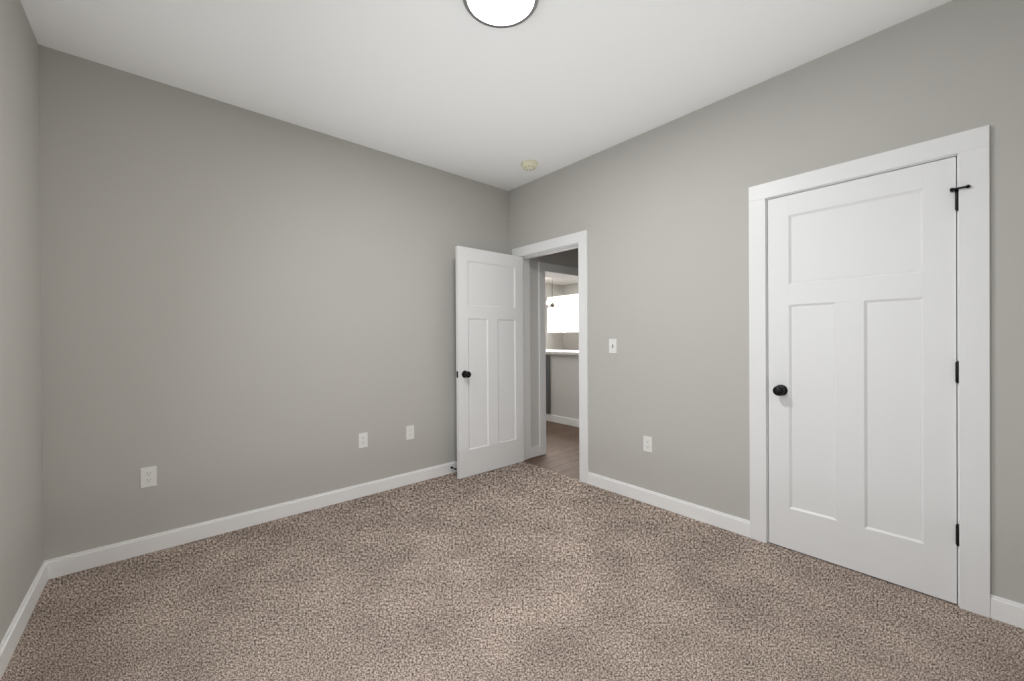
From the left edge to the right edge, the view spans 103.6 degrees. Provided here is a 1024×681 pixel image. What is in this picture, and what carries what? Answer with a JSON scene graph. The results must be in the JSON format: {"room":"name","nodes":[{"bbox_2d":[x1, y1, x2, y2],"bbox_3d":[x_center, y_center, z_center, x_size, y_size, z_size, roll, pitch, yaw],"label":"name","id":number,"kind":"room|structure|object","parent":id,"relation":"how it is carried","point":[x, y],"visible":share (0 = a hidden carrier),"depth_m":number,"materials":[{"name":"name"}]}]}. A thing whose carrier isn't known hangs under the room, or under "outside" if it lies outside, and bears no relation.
{"room":"empty bedroom","nodes":[
{"label":"empty bedroom","id":0,"kind":"room"},
{"bbox_2d":[0,0,43,642],"bbox_3d":[-1.255,-0.145,0.636,0.130,2.760,3.710,-1,0,-41],"label":"wall","id":1,"kind":"structure","parent":0,"point":[21,434],"depth_m":1.75,"materials":[{"name":"grey paint"}]},
{"bbox_2d":[38,44,508,559],"bbox_3d":[-1.318,-0.154,3.131,3.319,2.760,0.130,-1,0,-41],"label":"wall","id":2,"kind":"structure","parent":0,"point":[232,296],"depth_m":2.57,"materials":[{"name":"grey paint"}]},
{"bbox_2d":[140,466,156,487],"bbox_3d":[-2.114,0.794,2.343,0.070,0.115,0.007,-1,0,-41],"label":"outlet","id":3,"kind":"object","parent":2,"relation":"attached to","point":[148,474],"visible":1,"depth_m":2.34,"materials":[{"name":"white plastic"}]},
{"bbox_2d":[359,432,367,447],"bbox_3d":[-1.171,0.785,3.168,0.070,0.115,0.007,-1,0,-41],"label":"outlet","id":4,"kind":"object","parent":2,"relation":"attached to","point":[363,437],"visible":1,"depth_m":3.17,"materials":[{"name":"white plastic"}]},
{"bbox_2d":[406,425,413,439],"bbox_3d":[-0.868,0.785,3.432,0.070,0.115,0.007,-1,0,-41],"label":"outlet","id":5,"kind":"object","parent":2,"relation":"attached to","point":[409,429],"visible":1,"depth_m":3.43,"materials":[{"name":"white plastic"}]},
{"bbox_2d":[20,0,951,190],"bbox_3d":[-0.058,-1.587,1.772,3.449,0.100,3.840,-1,0,-41],"label":"ceiling","id":6,"kind":"structure","parent":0,"point":[425,82],"depth_m":2.20,"materials":[{"name":"white paint"}]},
{"bbox_2d":[463,0,538,27],"bbox_3d":[-0.050,-1.519,1.782,0.340,0.037,0.340,-1,0,-41],"label":"ceiling light","id":7,"kind":"object","parent":6,"relation":"attached to","point":[491,13],"depth_m":1.84,"materials":[{"name":"white glass"}]},
{"bbox_2d":[0,462,1023,680],"bbox_3d":[0.231,1.235,2.020,4.169,0.030,3.840,-1,0,-41],"label":"floor","id":8,"kind":"structure","parent":0,"point":[521,571],"depth_m":1.85,"materials":[{"name":"beige carpet"}]},
{"bbox_2d":[0,461,1023,679],"bbox_3d":[-0.040,1.173,1.783,3.189,0.100,3.580,-1,0,-41],"label":"baseboard","id":9,"kind":"structure","parent":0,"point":[1004,610],"depth_m":2.53,"materials":[{"name":"white paint"}]},
{"bbox_2d":[521,160,537,170],"bbox_3d":[0.153,-1.524,3.517,0.148,0.042,0.148,-1,0,-41],"label":"smoke detector","id":10,"kind":"object","parent":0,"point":[529,165],"visible":1,"depth_m":3.48,"materials":[{"name":"beige plastic"}]},
{"bbox_2d":[523,421,579,479],"bbox_3d":[1.256,1.210,7.285,5.995,0.026,6.200,-1,0,-41],"label":"floor","id":11,"kind":"structure","parent":0,"point":[561,456],"depth_m":4.36,"materials":[{"name":"brown wood"}]},
{"bbox_2d":[546,350,578,419],"bbox_3d":[0.207,0.681,6.880,0.700,1.040,3.130,-1,0,-41],"label":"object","id":12,"kind":"object","parent":11,"relation":"on","point":[562,366],"visible":0.17,"depth_m":5.81,"materials":[{"name":"white paint"}]},
{"bbox_2d":[530,248,578,447],"bbox_3d":[-0.004,-0.175,6.186,9.519,2.760,6.400,-1,0,-41],"label":"wall","id":13,"kind":"structure","parent":0,"point":[569,258],"depth_m":4.25,"materials":[{"name":"white paint"}]},
{"bbox_2d":[545,277,577,284],"bbox_3d":[-0.013,-1.605,6.180,9.319,0.100,6.200,-1,0,-41],"label":"ceiling","id":14,"kind":"structure","parent":0,"point":[547,280],"depth_m":10.80,"materials":[{"name":"white paint"}]},
{"bbox_2d":[545,282,562,307],"bbox_3d":[0.792,-1.102,7.814,0.392,0.929,0.409,-1,0,-41],"label":"chandelier","id":15,"kind":"object","parent":14,"relation":"hanging from","point":[551,300],"visible":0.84,"depth_m":7.80,"materials":[{"name":"grey metal"}]},
{"bbox_2d":[547,294,578,332],"bbox_3d":[2.166,0.030,9.092,0.630,2.300,3.760,-1,0,-41],"label":"tall cabinet","id":16,"kind":"object","parent":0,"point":[564,318],"visible":0.17,"depth_m":10.01,"materials":[{"name":"white wood"}]},
{"bbox_2d":[509,0,1023,603],"bbox_3d":[1.201,-0.169,2.869,0.130,2.760,3.840,-1,0,-41],"label":"wall","id":17,"kind":"structure","parent":0,"point":[663,209],"depth_m":2.57,"materials":[{"name":"grey paint"}]},
{"bbox_2d":[455,246,523,478],"bbox_3d":[-0.186,0.190,3.783,0.782,2.040,0.171,-1,0,-41],"label":"entry door","id":18,"kind":"structure","parent":17,"relation":"in","point":[489,285],"depth_m":3.74,"materials":[{"name":"white paint"}]},
{"bbox_2d":[512,230,588,483],"bbox_3d":[0.383,0.177,3.809,0.130,2.070,0.802,-1,0,-41],"label":"door frame","id":19,"kind":"structure","parent":17,"relation":"attached to","point":[526,350],"depth_m":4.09,"materials":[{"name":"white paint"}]},
{"bbox_2d":[531,262,578,457],"bbox_3d":[-0.417,0.189,5.984,1.492,2.040,3.561,-1,0,-41],"label":"trim","id":20,"kind":"structure","parent":17,"relation":"attached to","point":[548,270],"depth_m":4.28,"materials":[{"name":"white wood"}]},
{"bbox_2d":[609,339,616,352],"bbox_3d":[0.801,0.044,3.216,0.019,0.115,0.070,-1,0,-41],"label":"light switch","id":21,"kind":"object","parent":17,"relation":"attached to","point":[612,342],"visible":1,"depth_m":3.21,"materials":[{"name":"white plastic"}]},
{"bbox_2d":[643,436,651,452],"bbox_3d":[1.010,0.770,2.994,0.007,0.115,0.070,-1,0,-41],"label":"outlet","id":22,"kind":"object","parent":17,"relation":"attached to","point":[647,441],"visible":1,"depth_m":2.99,"materials":[{"name":"white plastic"}]},
{"bbox_2d":[768,157,969,603],"bbox_3d":[1.803,0.184,2.113,0.171,2.040,0.798,-1,0,-41],"label":"closet door","id":23,"kind":"structure","parent":17,"relation":"in","point":[863,365],"depth_m":2.07,"materials":[{"name":"white paint"}]},
{"bbox_2d":[749,125,989,617],"bbox_3d":[1.825,0.175,2.159,0.130,2.070,0.799,-1,0,-41],"label":"door frame","id":24,"kind":"structure","parent":17,"relation":"attached to","point":[955,155],"depth_m":1.88,"materials":[{"name":"white paint"}]}
]}

